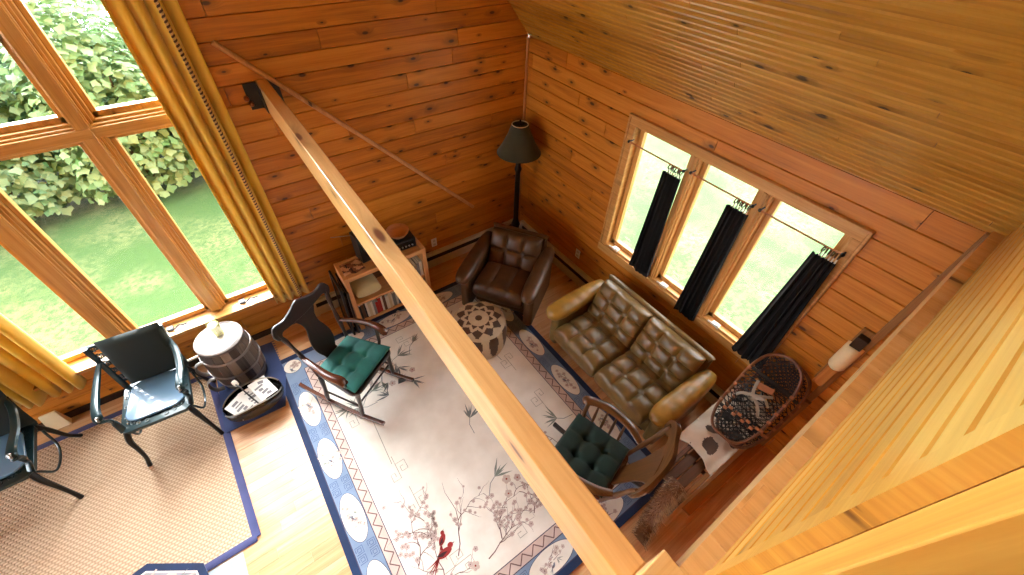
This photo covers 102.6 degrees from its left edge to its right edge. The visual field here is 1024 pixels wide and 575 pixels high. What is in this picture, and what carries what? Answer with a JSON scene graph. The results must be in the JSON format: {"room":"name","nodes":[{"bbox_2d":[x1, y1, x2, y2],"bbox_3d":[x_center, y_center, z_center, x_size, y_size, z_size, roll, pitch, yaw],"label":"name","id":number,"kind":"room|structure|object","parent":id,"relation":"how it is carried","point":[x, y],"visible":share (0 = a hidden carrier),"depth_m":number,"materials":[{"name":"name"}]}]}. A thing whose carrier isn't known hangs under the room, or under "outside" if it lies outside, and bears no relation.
{"room":"living room","nodes":[
{"label":"living room","id":0,"kind":"room"},
{"bbox_2d":[21,0,528,423],"bbox_3d":[-2.987,-1.832,1.468,8.120,7.518,0.160,-26,52,-25],"label":"wall","id":1,"kind":"structure","parent":0,"point":[438,85],"depth_m":3.60,"materials":[{"name":"brown wood"}]},
{"bbox_2d":[0,0,301,400],"bbox_3d":[-2.991,-1.094,2.126,2.300,4.415,0.250,-26,52,-25],"label":"window","id":2,"kind":"structure","parent":1,"relation":"in","point":[77,121],"depth_m":2.73,"materials":[{"name":"brown wood"}]},
{"bbox_2d":[0,313,86,408],"bbox_3d":[-3.756,-0.263,2.004,0.806,3.432,0.135,-26,52,-25],"label":"curtain","id":3,"kind":"object","parent":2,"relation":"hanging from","point":[25,363],"visible":0.87,"depth_m":3.07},
{"bbox_2d":[37,323,294,431],"bbox_3d":[-4.189,1.273,3.406,4.920,0.070,0.016,-26,52,-25],"label":"baseboard","id":4,"kind":"structure","parent":1,"relation":"attached to","point":[120,393],"depth_m":3.70,"materials":[{"name":"brown wood"}]},
{"bbox_2d":[211,40,473,207],"bbox_3d":[-1.193,-1.266,3.752,1.910,2.006,0.051,-26,52,-25],"label":"wooden pole","id":5,"kind":"object","parent":1,"relation":"attached to","point":[214,43],"visible":1,"depth_m":3.27,"materials":[{"name":"brown wood"}]},
{"bbox_2d":[314,219,512,316],"bbox_3d":[-1.054,-0.298,4.949,2.660,0.205,0.066,-26,52,-25],"label":"baseboard heater","id":6,"kind":"object","parent":1,"relation":"attached to","point":[441,255],"visible":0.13,"depth_m":5.03,"materials":[{"name":"beige metal"}]},
{"bbox_2d":[431,238,436,246],"bbox_3d":[-0.926,-0.535,4.881,0.070,0.115,0.010,-26,52,-25],"label":"wall outlet","id":7,"kind":"object","parent":1,"relation":"attached to","point":[433,241],"visible":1,"depth_m":4.88,"materials":[{"name":"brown plastic"}]},
{"bbox_2d":[518,36,529,227],"bbox_3d":[0.121,-1.621,4.801,0.032,2.320,0.030,-26,52,-25],"label":"trim","id":8,"kind":"structure","parent":1,"relation":"attached to","point":[528,37],"depth_m":4.33,"materials":[{"name":"brown wood"}]},
{"bbox_2d":[37,252,775,574],"bbox_3d":[-0.678,3.220,1.797,7.720,0.100,8.200,-26,52,-25],"label":"floor","id":9,"kind":"structure","parent":0,"point":[299,536],"depth_m":3.30,"materials":[{"name":"brown wood"}]},
{"bbox_2d":[38,410,71,429],"bbox_3d":[-3.878,1.129,3.476,0.139,0.170,0.059,-26,52,-25],"label":"box","id":10,"kind":"object","parent":9,"relation":"on","point":[56,420],"visible":0.89,"depth_m":3.47,"materials":[{"name":"beige cardboard"}]},
{"bbox_2d":[0,376,260,574],"bbox_3d":[-3.765,2.007,2.756,3.495,0.013,1.765,-26,52,-25],"label":"sisal rug","id":11,"kind":"object","parent":9,"relation":"on","point":[193,504],"visible":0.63,"depth_m":3.13,"materials":[{"name":"beige wicker"}]},
{"bbox_2d":[0,390,83,499],"bbox_3d":[-3.679,1.227,2.890,0.593,0.903,0.638,-26,52,-25],"label":"armchair","id":12,"kind":"object","parent":11,"relation":"on","point":[18,430],"visible":1,"depth_m":2.93,"materials":[{"name":"black metal"}]},
{"bbox_2d":[81,322,223,466],"bbox_3d":[-2.860,0.851,3.289,0.593,0.903,0.638,-23,51,-22],"label":"armchair","id":13,"kind":"object","parent":11,"relation":"on","point":[160,389],"visible":1,"depth_m":3.23,"materials":[{"name":"black metal"}]},
{"bbox_2d":[132,563,208,574],"bbox_3d":[-2.350,2.264,2.553,0.924,0.016,0.924,1,46,-2],"label":"rug","id":14,"kind":"object","parent":9,"relation":"on","point":[149,568],"visible":1,"depth_m":2.85,"materials":[{"name":"blue fabric"}]},
{"bbox_2d":[209,552,247,574],"bbox_3d":[-1.910,2.308,2.551,0.640,0.006,0.955,-26,52,-25],"label":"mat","id":15,"kind":"object","parent":9,"relation":"on","point":[236,565],"visible":1,"depth_m":2.88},
{"bbox_2d":[217,341,285,433],"bbox_3d":[-2.460,0.896,3.879,0.593,0.006,0.850,-26,52,-25],"label":"mat","id":16,"kind":"object","parent":9,"relation":"on","point":[275,369],"visible":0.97,"depth_m":3.87,"materials":[{"name":"blue fabric"}]},
{"bbox_2d":[187,321,266,391],"bbox_3d":[-2.562,0.628,3.743,0.459,0.553,0.435,-9,47,-11],"label":"wooden barrel","id":17,"kind":"object","parent":16,"relation":"on","point":[228,357],"visible":0.92,"depth_m":3.59,"materials":[{"name":"wood"}]},
{"bbox_2d":[207,321,223,336],"bbox_3d":[-2.545,0.336,3.509,0.100,0.200,0.100,-26,52,-25],"label":"drinking glass","id":18,"kind":"object","parent":17,"relation":"on","point":[214,327],"visible":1,"depth_m":3.50,"materials":[{"name":"glass"}]},
{"bbox_2d":[222,377,283,421],"bbox_3d":[-2.267,0.946,3.574,0.476,0.354,0.322,-29,54,-27],"label":"basket","id":19,"kind":"object","parent":16,"relation":"on","point":[272,400],"visible":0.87,"depth_m":3.55,"materials":[{"name":"black plastic"}]},
{"bbox_2d":[225,394,255,420],"bbox_3d":[-2.333,1.030,3.531,0.200,0.060,0.150,19,48,16],"label":"magazine","id":20,"kind":"object","parent":19,"relation":"in","point":[239,404],"visible":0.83,"depth_m":3.54,"materials":[{"name":"paper"}]},
{"bbox_2d":[239,388,265,403],"bbox_3d":[-2.281,0.958,3.600,0.199,0.036,0.150,35,54,27],"label":"magazine","id":21,"kind":"object","parent":19,"relation":"in","point":[247,390],"visible":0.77,"depth_m":3.60,"materials":[{"name":"paper"}]},
{"bbox_2d":[247,375,277,400],"bbox_3d":[-2.210,0.890,3.637,0.200,0.073,0.150,29,51,23],"label":"magazine","id":22,"kind":"object","parent":19,"relation":"in","point":[262,388],"visible":1,"depth_m":3.63,"materials":[{"name":"paper"}]},
{"bbox_2d":[333,234,431,329],"bbox_3d":[-1.317,-0.052,4.338,0.844,0.755,0.275,-26,52,-25],"label":"bookshelf","id":23,"kind":"object","parent":9,"relation":"on","point":[419,249],"visible":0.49,"depth_m":4.16,"materials":[{"name":"brown wood"}]},
{"bbox_2d":[330,231,371,262],"bbox_3d":[-1.478,-0.385,3.899,0.351,0.333,0.154,-34,56,-30],"label":"radio","id":24,"kind":"object","parent":23,"relation":"on","point":[360,252],"visible":0.23,"depth_m":3.90,"materials":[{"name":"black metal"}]},
{"bbox_2d":[339,258,364,275],"bbox_3d":[-1.527,-0.192,3.925,0.202,0.028,0.160,-26,52,-25],"label":"cloth","id":25,"kind":"object","parent":23,"relation":"on","point":[356,265],"visible":1,"depth_m":3.92,"materials":[{"name":"brown fabric"}]},
{"bbox_2d":[358,306,364,318],"bbox_3d":[-1.593,0.226,4.282,0.020,0.198,0.131,-26,52,-25],"label":"book","id":26,"kind":"object","parent":23,"relation":"on","point":[359,307],"visible":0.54,"depth_m":4.24,"materials":[{"name":"paper"}]},
{"bbox_2d":[360,304,366,317],"bbox_3d":[-1.572,0.214,4.290,0.026,0.202,0.122,-26,52,-25],"label":"book","id":27,"kind":"object","parent":23,"relation":"on","point":[361,306],"visible":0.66,"depth_m":4.25,"materials":[{"name":"paper"}]},
{"bbox_2d":[350,273,380,297],"bbox_3d":[-1.489,-0.019,4.170,0.260,0.170,0.200,-26,52,-25],"label":"folded blanket","id":28,"kind":"object","parent":23,"relation":"on","point":[367,285],"visible":0.91,"depth_m":4.10,"materials":[{"name":"beige fabric"}]},
{"bbox_2d":[364,303,370,316],"bbox_3d":[-1.537,0.190,4.300,0.020,0.225,0.134,-26,52,-25],"label":"book","id":29,"kind":"object","parent":23,"relation":"on","point":[366,306],"visible":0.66,"depth_m":4.27,"materials":[{"name":"paper"}]},
{"bbox_2d":[367,302,373,315],"bbox_3d":[-1.516,0.190,4.323,0.029,0.194,0.139,-26,52,-25],"label":"book","id":30,"kind":"object","parent":23,"relation":"on","point":[368,303],"visible":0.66,"depth_m":4.28,"materials":[{"name":"paper"}]},
{"bbox_2d":[369,301,375,314],"bbox_3d":[-1.495,0.176,4.330,0.018,0.203,0.146,-26,52,-25],"label":"book","id":31,"kind":"object","parent":23,"relation":"on","point":[374,313],"visible":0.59,"depth_m":4.29,"materials":[{"name":"paper"}]},
{"bbox_2d":[371,300,377,313],"bbox_3d":[-1.476,0.165,4.338,0.024,0.210,0.140,-26,52,-25],"label":"book","id":32,"kind":"object","parent":23,"relation":"on","point":[373,301],"visible":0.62,"depth_m":4.29,"materials":[{"name":"paper"}]},
{"bbox_2d":[374,299,380,312],"bbox_3d":[-1.452,0.167,4.365,0.030,0.169,0.143,-26,52,-25],"label":"book","id":33,"kind":"object","parent":23,"relation":"on","point":[375,300],"visible":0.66,"depth_m":4.31,"materials":[{"name":"paper"}]},
{"bbox_2d":[376,297,382,310],"bbox_3d":[-1.426,0.143,4.367,0.030,0.200,0.129,-26,52,-25],"label":"book","id":34,"kind":"object","parent":23,"relation":"on","point":[378,298],"visible":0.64,"depth_m":4.32,"materials":[{"name":"paper"}]},
{"bbox_2d":[382,295,387,309],"bbox_3d":[-1.386,0.118,4.382,0.028,0.218,0.141,-26,52,-25],"label":"book","id":35,"kind":"object","parent":23,"relation":"on","point":[383,296],"visible":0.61,"depth_m":4.34,"materials":[{"name":"paper"}]},
{"bbox_2d":[384,294,390,308],"bbox_3d":[-1.361,0.115,4.405,0.031,0.189,0.144,-26,52,-25],"label":"book","id":36,"kind":"object","parent":23,"relation":"on","point":[385,295],"visible":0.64,"depth_m":4.35,"materials":[{"name":"paper"}]},
{"bbox_2d":[387,293,392,306],"bbox_3d":[-1.337,0.092,4.406,0.023,0.221,0.146,-26,52,-25],"label":"book","id":37,"kind":"object","parent":23,"relation":"on","point":[388,294],"visible":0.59,"depth_m":4.36,"materials":[{"name":"paper"}]},
{"bbox_2d":[390,291,397,304],"bbox_3d":[-1.297,0.083,4.437,0.032,0.191,0.139,-26,52,-25],"label":"book","id":38,"kind":"object","parent":23,"relation":"on","point":[392,292],"visible":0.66,"depth_m":4.38,"materials":[{"name":"paper"}]},
{"bbox_2d":[391,230,415,250],"bbox_3d":[-1.110,-0.473,4.156,0.220,0.110,0.183,-24,51,-23],"label":"stereo","id":39,"kind":"object","parent":23,"relation":"on","point":[408,241],"visible":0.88,"depth_m":4.11,"materials":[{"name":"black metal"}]},
{"bbox_2d":[386,223,408,238],"bbox_3d":[-1.138,-0.545,4.096,0.230,0.070,0.230,-26,52,-25],"label":"wooden bowl","id":40,"kind":"object","parent":39,"relation":"on","point":[397,230],"visible":0.97,"depth_m":4.12,"materials":[{"name":"brown wood"}]},
{"bbox_2d":[408,258,416,269],"bbox_3d":[-1.055,-0.208,4.376,0.028,0.170,0.140,-26,52,-25],"label":"book","id":41,"kind":"object","parent":23,"relation":"on","point":[410,260],"visible":0.39,"depth_m":4.30,"materials":[{"name":"paper"}]},
{"bbox_2d":[411,257,420,274],"bbox_3d":[-1.029,-0.226,4.384,0.028,0.185,0.140,-26,52,-25],"label":"book","id":42,"kind":"object","parent":23,"relation":"on","point":[413,259],"visible":0.43,"depth_m":4.32,"materials":[{"name":"paper"}]},
{"bbox_2d":[414,255,423,275],"bbox_3d":[-1.003,-0.244,4.392,0.028,0.200,0.140,-26,52,-25],"label":"book","id":43,"kind":"object","parent":23,"relation":"on","point":[416,257],"visible":0.64,"depth_m":4.33,"materials":[{"name":"paper"}]},
{"bbox_2d":[280,281,664,574],"bbox_3d":[-0.499,1.161,3.714,2.395,0.016,2.985,-26,52,-25],"label":"oriental rug","id":44,"kind":"object","parent":9,"relation":"on","point":[432,489],"visible":0.56,"depth_m":3.42,"materials":[{"name":"fabric"}]},
{"bbox_2d":[328,270,355,334],"bbox_3d":[-1.721,0.169,4.166,0.050,0.660,0.340,-26,52,-25],"label":"framed picture","id":45,"kind":"object","parent":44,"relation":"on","point":[340,297],"visible":0.98,"depth_m":4.09,"materials":[{"name":"black metal"}]},
{"bbox_2d":[332,280,350,326],"bbox_3d":[-1.721,0.169,4.166,0.008,0.600,0.280,-24,52,-27],"label":"print","id":46,"kind":"object","parent":45,"relation":"attached to","point":[338,294],"depth_m":4.18,"materials":[{"name":"black plastic"}]},
{"bbox_2d":[271,282,413,425],"bbox_3d":[-1.424,0.561,3.486,0.900,1.087,0.626,18,48,14],"label":"rocking chair","id":47,"kind":"object","parent":44,"relation":"on","point":[350,366],"visible":1,"depth_m":3.46,"materials":[{"name":"brown wood"}]},
{"bbox_2d":[320,335,389,392],"bbox_3d":[-1.366,0.628,3.520,0.430,0.068,0.500,18,48,14],"label":"cushion","id":48,"kind":"object","parent":47,"relation":"on","point":[357,360],"depth_m":3.49,"materials":[{"name":"teal fabric"}]},
{"bbox_2d":[335,273,359,332],"bbox_3d":[-1.683,0.170,4.208,0.047,0.600,0.340,-26,52,-25],"label":"framed picture","id":49,"kind":"object","parent":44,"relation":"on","point":[345,293],"visible":0.7,"depth_m":4.10,"materials":[{"name":"brown wood"}]},
{"bbox_2d":[338,281,355,325],"bbox_3d":[-1.683,0.170,4.208,0.008,0.540,0.280,-24,52,-27],"label":"print","id":50,"kind":"object","parent":49,"relation":"attached to","point":[344,293],"depth_m":4.15,"materials":[{"name":"plastic"}]},
{"bbox_2d":[453,301,506,359],"bbox_3d":[-0.334,0.427,4.165,0.560,0.385,0.560,32,53,25],"label":"pouf","id":51,"kind":"object","parent":44,"relation":"on","point":[484,323],"visible":0.8,"depth_m":4.02,"materials":[{"name":"beige fabric"}]},
{"bbox_2d":[553,395,681,502],"bbox_3d":[0.595,1.201,2.967,0.880,1.071,0.677,30,52,24],"label":"rocking chair","id":52,"kind":"object","parent":44,"relation":"on","point":[598,459],"visible":0.85,"depth_m":2.93,"materials":[{"name":"brown wood"}]},
{"bbox_2d":[555,413,629,497],"bbox_3d":[0.565,1.224,3.021,0.450,0.075,0.460,30,52,24],"label":"cushion","id":53,"kind":"object","parent":52,"relation":"on","point":[594,455],"depth_m":3.01,"materials":[{"name":"green fabric"}]},
{"bbox_2d":[455,222,553,325],"bbox_3d":[-0.050,-0.132,4.459,0.878,0.771,0.883,16,48,13],"label":"leather armchair","id":54,"kind":"object","parent":9,"relation":"on","point":[508,266],"visible":1,"depth_m":4.34,"materials":[{"name":"brown leather"}]},
{"bbox_2d":[472,261,530,308],"bbox_3d":[-0.072,-0.062,4.452,0.564,0.238,0.530,16,48,13],"label":"seat cushion","id":55,"kind":"object","parent":54,"relation":"on","point":[502,282],"depth_m":4.32,"materials":[{"name":"brown leather"}]},
{"bbox_2d":[488,226,542,271],"bbox_3d":[0.032,-0.406,4.467,0.564,0.396,0.270,16,48,13],"label":"cushion","id":56,"kind":"object","parent":54,"relation":"on","point":[517,249],"depth_m":4.39,"materials":[{"name":"brown leather"}]},
{"bbox_2d":[497,119,540,226],"bbox_3d":[0.058,-1.119,4.777,0.480,1.693,0.480,-26,52,-25],"label":"floor lamp","id":57,"kind":"object","parent":9,"relation":"on","point":[519,146],"visible":0.83,"depth_m":4.26,"materials":[{"name":"brown metal"}]},
{"bbox_2d":[546,274,716,443],"bbox_3d":[1.026,0.608,3.790,0.788,0.774,1.472,-26,52,-25],"label":"leather loveseat","id":58,"kind":"object","parent":9,"relation":"on","point":[655,373],"visible":1,"depth_m":3.61,"materials":[{"name":"brown leather"}]},
{"bbox_2d":[553,311,629,376],"bbox_3d":[0.774,0.512,3.932,0.530,0.243,0.559,-26,52,-25],"label":"seat cushion","id":59,"kind":"object","parent":58,"relation":"on","point":[584,336],"depth_m":3.82,"materials":[{"name":"brown leather"}]},
{"bbox_2d":[588,279,652,347],"bbox_3d":[1.005,0.243,3.883,0.272,0.401,0.559,-26,52,-25],"label":"cushion","id":60,"kind":"object","parent":58,"relation":"on","point":[615,308],"depth_m":3.80,"materials":[{"name":"brown leather"}]},
{"bbox_2d":[593,350,672,425],"bbox_3d":[1.102,0.850,3.620,0.530,0.243,0.559,-26,52,-25],"label":"seat cushion","id":61,"kind":"object","parent":58,"relation":"on","point":[627,377],"depth_m":3.52,"materials":[{"name":"brown leather"}]},
{"bbox_2d":[630,316,705,389],"bbox_3d":[1.333,0.581,3.571,0.272,0.401,0.559,-26,52,-25],"label":"cushion","id":62,"kind":"object","parent":58,"relation":"on","point":[668,354],"depth_m":3.50,"materials":[{"name":"brown leather"}]},
{"bbox_2d":[631,476,686,551],"bbox_3d":[1.052,1.636,2.974,0.196,0.512,0.401,33,53,26],"label":"fur pelt","id":63,"kind":"object","parent":9,"relation":"on","point":[667,497],"visible":1,"depth_m":2.97},
{"bbox_2d":[648,442,709,515],"bbox_3d":[1.572,1.343,3.312,1.100,0.475,0.241,-26,52,-25],"label":"slatted bench","id":64,"kind":"object","parent":9,"relation":"on","point":[698,467],"visible":0.23,"depth_m":3.02,"materials":[{"name":"brown wood"}]},
{"bbox_2d":[679,383,769,488],"bbox_3d":[1.653,1.184,3.309,0.923,0.303,0.348,-26,52,-25],"label":"cowhide","id":65,"kind":"object","parent":64,"relation":"on","point":[710,446],"visible":0.45,"depth_m":3.14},
{"bbox_2d":[716,361,811,448],"bbox_3d":[1.868,0.873,3.065,0.568,0.539,0.355,-26,52,-25],"label":"snowshoe","id":66,"kind":"object","parent":65,"relation":"on","point":[761,437],"visible":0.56,"depth_m":3.02,"materials":[{"name":"brown wood"}]},
{"bbox_2d":[710,353,803,444],"bbox_3d":[1.802,0.817,3.034,0.574,0.536,0.355,-29,54,-27],"label":"snowshoe","id":67,"kind":"object","parent":66,"relation":"on","point":[763,388],"visible":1,"depth_m":3.03,"materials":[{"name":"brown wood"}]},
{"bbox_2d":[520,35,988,455],"bbox_3d":[2.563,0.810,2.591,0.150,2.586,8.200,-26,52,-25],"label":"wall","id":68,"kind":"structure","parent":0,"point":[578,110],"depth_m":3.06,"materials":[{"name":"brown wood"}]},
{"bbox_2d":[575,248,580,258],"bbox_3d":[0.758,-0.391,4.742,0.010,0.115,0.070,-26,52,-25],"label":"wall outlet","id":69,"kind":"object","parent":68,"relation":"attached to","point":[577,254],"visible":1,"depth_m":4.74,"materials":[{"name":"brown plastic"}]},
{"bbox_2d":[519,220,724,404],"bbox_3d":[1.048,0.141,4.618,0.066,0.205,3.200,-26,52,-25],"label":"baseboard heater","id":70,"kind":"object","parent":68,"relation":"attached to","point":[560,260],"visible":0.25,"depth_m":4.88,"materials":[{"name":"brown metal"}]},
{"bbox_2d":[682,439,764,515],"bbox_3d":[1.792,1.560,3.425,1.040,0.024,0.070,-25,52,-24],"label":"trim","id":71,"kind":"structure","parent":68,"relation":"attached to","point":[726,474],"depth_m":3.38,"materials":[{"name":"brown wood"}]},
{"bbox_2d":[598,113,875,369],"bbox_3d":[1.527,-0.393,3.363,0.183,1.430,1.865,-26,52,-25],"label":"window","id":72,"kind":"structure","parent":68,"relation":"in","point":[770,194],"depth_m":3.26,"materials":[{"name":"brown wood"}]},
{"bbox_2d":[627,139,687,172],"bbox_3d":[1.156,-1.058,3.272,0.073,0.026,0.585,-26,52,-25],"label":"tension rod","id":73,"kind":"object","parent":72,"relation":"attached to","point":[628,141],"visible":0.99,"depth_m":3.24,"materials":[{"name":"brown metal"}]},
{"bbox_2d":[629,165,682,276],"bbox_3d":[1.232,-0.540,3.559,0.051,1.130,0.234,-26,52,-25],"label":"curtain","id":74,"kind":"object","parent":73,"relation":"hanging from","point":[642,258],"visible":0.98,"depth_m":3.53,"materials":[{"name":"black fabric"}]},
{"bbox_2d":[689,170,756,207],"bbox_3d":[1.502,-0.712,2.932,0.073,0.026,0.535,-26,52,-25],"label":"tension rod","id":75,"kind":"object","parent":72,"relation":"attached to","point":[690,172],"visible":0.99,"depth_m":2.91,"materials":[{"name":"brown metal"}]},
{"bbox_2d":[673,198,750,320],"bbox_3d":[1.565,-0.171,3.269,0.052,1.235,0.205,-26,52,-25],"label":"curtain","id":76,"kind":"object","parent":75,"relation":"hanging from","point":[731,221],"visible":1,"depth_m":3.21,"materials":[{"name":"black fabric"}]},
{"bbox_2d":[758,207,846,256],"bbox_3d":[1.838,-0.365,2.611,0.073,0.026,0.565,-26,52,-25],"label":"tension rod","id":77,"kind":"object","parent":72,"relation":"attached to","point":[759,209],"visible":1,"depth_m":2.59,"materials":[{"name":"brown metal"}]},
{"bbox_2d":[731,246,840,369],"bbox_3d":[1.916,0.178,2.920,0.049,1.195,0.273,-26,52,-25],"label":"curtain","id":78,"kind":"object","parent":77,"relation":"hanging from","point":[766,332],"visible":0.98,"depth_m":2.90,"materials":[{"name":"black fabric"}]},
{"bbox_2d":[813,327,875,385],"bbox_3d":[2.184,0.483,2.720,0.096,0.560,0.103,-26,52,-25],"label":"wall sconce","id":79,"kind":"object","parent":68,"relation":"attached to","point":[850,351],"visible":1,"depth_m":2.66,"materials":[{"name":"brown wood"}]},
{"bbox_2d":[760,232,989,445],"bbox_3d":[2.230,0.568,2.785,0.035,2.350,0.050,-26,52,-25],"label":"trim","id":80,"kind":"structure","parent":68,"relation":"attached to","point":[915,302],"depth_m":2.43,"materials":[{"name":"brown wood"}]},
{"bbox_2d":[508,0,1023,235],"bbox_3d":[1.155,-0.809,-0.730,4.124,4.921,8.301,-26,52,-25],"label":"ceiling","id":81,"kind":"structure","parent":0,"point":[922,101],"depth_m":1.88,"materials":[{"name":"brown wood"}]},
{"bbox_2d":[675,231,1023,574],"bbox_3d":[0.092,2.337,-0.522,7.720,0.230,5.800,-26,52,-25],"label":"wood trim","id":82,"kind":"structure","parent":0,"point":[723,533],"depth_m":1.21,"materials":[{"name":"brown wood"}]},
{"bbox_2d":[635,550,684,574],"bbox_3d":[0.310,0.637,0.879,0.082,0.130,0.075,-26,52,-25],"label":"post","id":83,"kind":"object","parent":82,"relation":"on","point":[662,563],"visible":1,"depth_m":0.85,"materials":[{"name":"brown wood"}]},
{"bbox_2d":[762,467,1023,574],"bbox_3d":[0.440,0.358,0.494,0.100,1.079,0.115,-26,52,-25],"label":"wooden beam","id":84,"kind":"structure","parent":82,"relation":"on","point":[979,530],"depth_m":0.39,"materials":[{"name":"brown wood"}]},
{"bbox_2d":[704,223,1023,574],"bbox_3d":[-1.211,0.612,0.259,7.637,0.960,1.480,-26,52,-25],"label":"wall","id":85,"kind":"structure","parent":0,"point":[946,419],"depth_m":0.66,"materials":[{"name":"brown wood"}]},
{"bbox_2d":[242,78,644,574],"bbox_3d":[-0.782,-0.339,1.998,0.256,0.190,3.596,-26,52,-25],"label":"tie beam","id":86,"kind":"structure","parent":85,"relation":"attached to","point":[592,533],"depth_m":1.33,"materials":[{"name":"brown wood"}]},
{"bbox_3d":[-3.018,-2.603,0.324,2.939,0.060,0.144,-26,52,-25],"label":"curtain rod","id":87,"kind":"object","parent":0,"visible":0},
{"bbox_2d":[100,0,309,303],"bbox_3d":[-2.088,-1.471,2.448,0.354,4.497,0.142,-14,48,-16],"label":"curtain","id":88,"kind":"object","parent":87,"relation":"hanging from","point":[157,34],"visible":1,"depth_m":2.79,"materials":[{"name":"fabric"}]},
{"label":"outside","id":89,"kind":"structure","parent":0,"visible":0},
{"bbox_2d":[0,31,843,356],"bbox_3d":[-1.908,-1.176,6.784,30.000,0.080,28.000,-26,52,-25],"label":"lawn","id":90,"kind":"structure","parent":89,"point":[107,242],"depth_m":6.13,"materials":[{"name":"green plant"}]},
{"bbox_2d":[0,66,95,220],"bbox_3d":[-7.708,-2.288,5.553,2.366,2.965,2.116,-11,47,-13],"label":"leafy shrub","id":91,"kind":"object","parent":90,"relation":"on","point":[23,173],"visible":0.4,"depth_m":5.98,"materials":[{"name":"green plant"}]},
{"bbox_2d":[0,0,140,140],"bbox_3d":[-7.984,-3.927,6.653,2.295,3.642,2.056,-2,46,-5],"label":"leafy shrub","id":92,"kind":"object","parent":90,"relation":"on","point":[1,46],"visible":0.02,"depth_m":6.43,"materials":[{"name":"green plant"}]},
{"bbox_2d":[0,0,201,205],"bbox_3d":[-6.277,-3.019,6.109,2.319,3.272,1.988,-34,56,-30],"label":"leafy shrub","id":93,"kind":"object","parent":90,"relation":"on","point":[74,48],"visible":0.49,"depth_m":5.93,"materials":[{"name":"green plant"}]},
{"bbox_2d":[66,0,151,139],"bbox_3d":[-6.571,-4.517,7.390,2.405,3.493,1.934,-24,51,-23],"label":"leafy shrub","id":94,"kind":"object","parent":90,"relation":"on","point":[97,3],"visible":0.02,"depth_m":6.66,"materials":[{"name":"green plant"}]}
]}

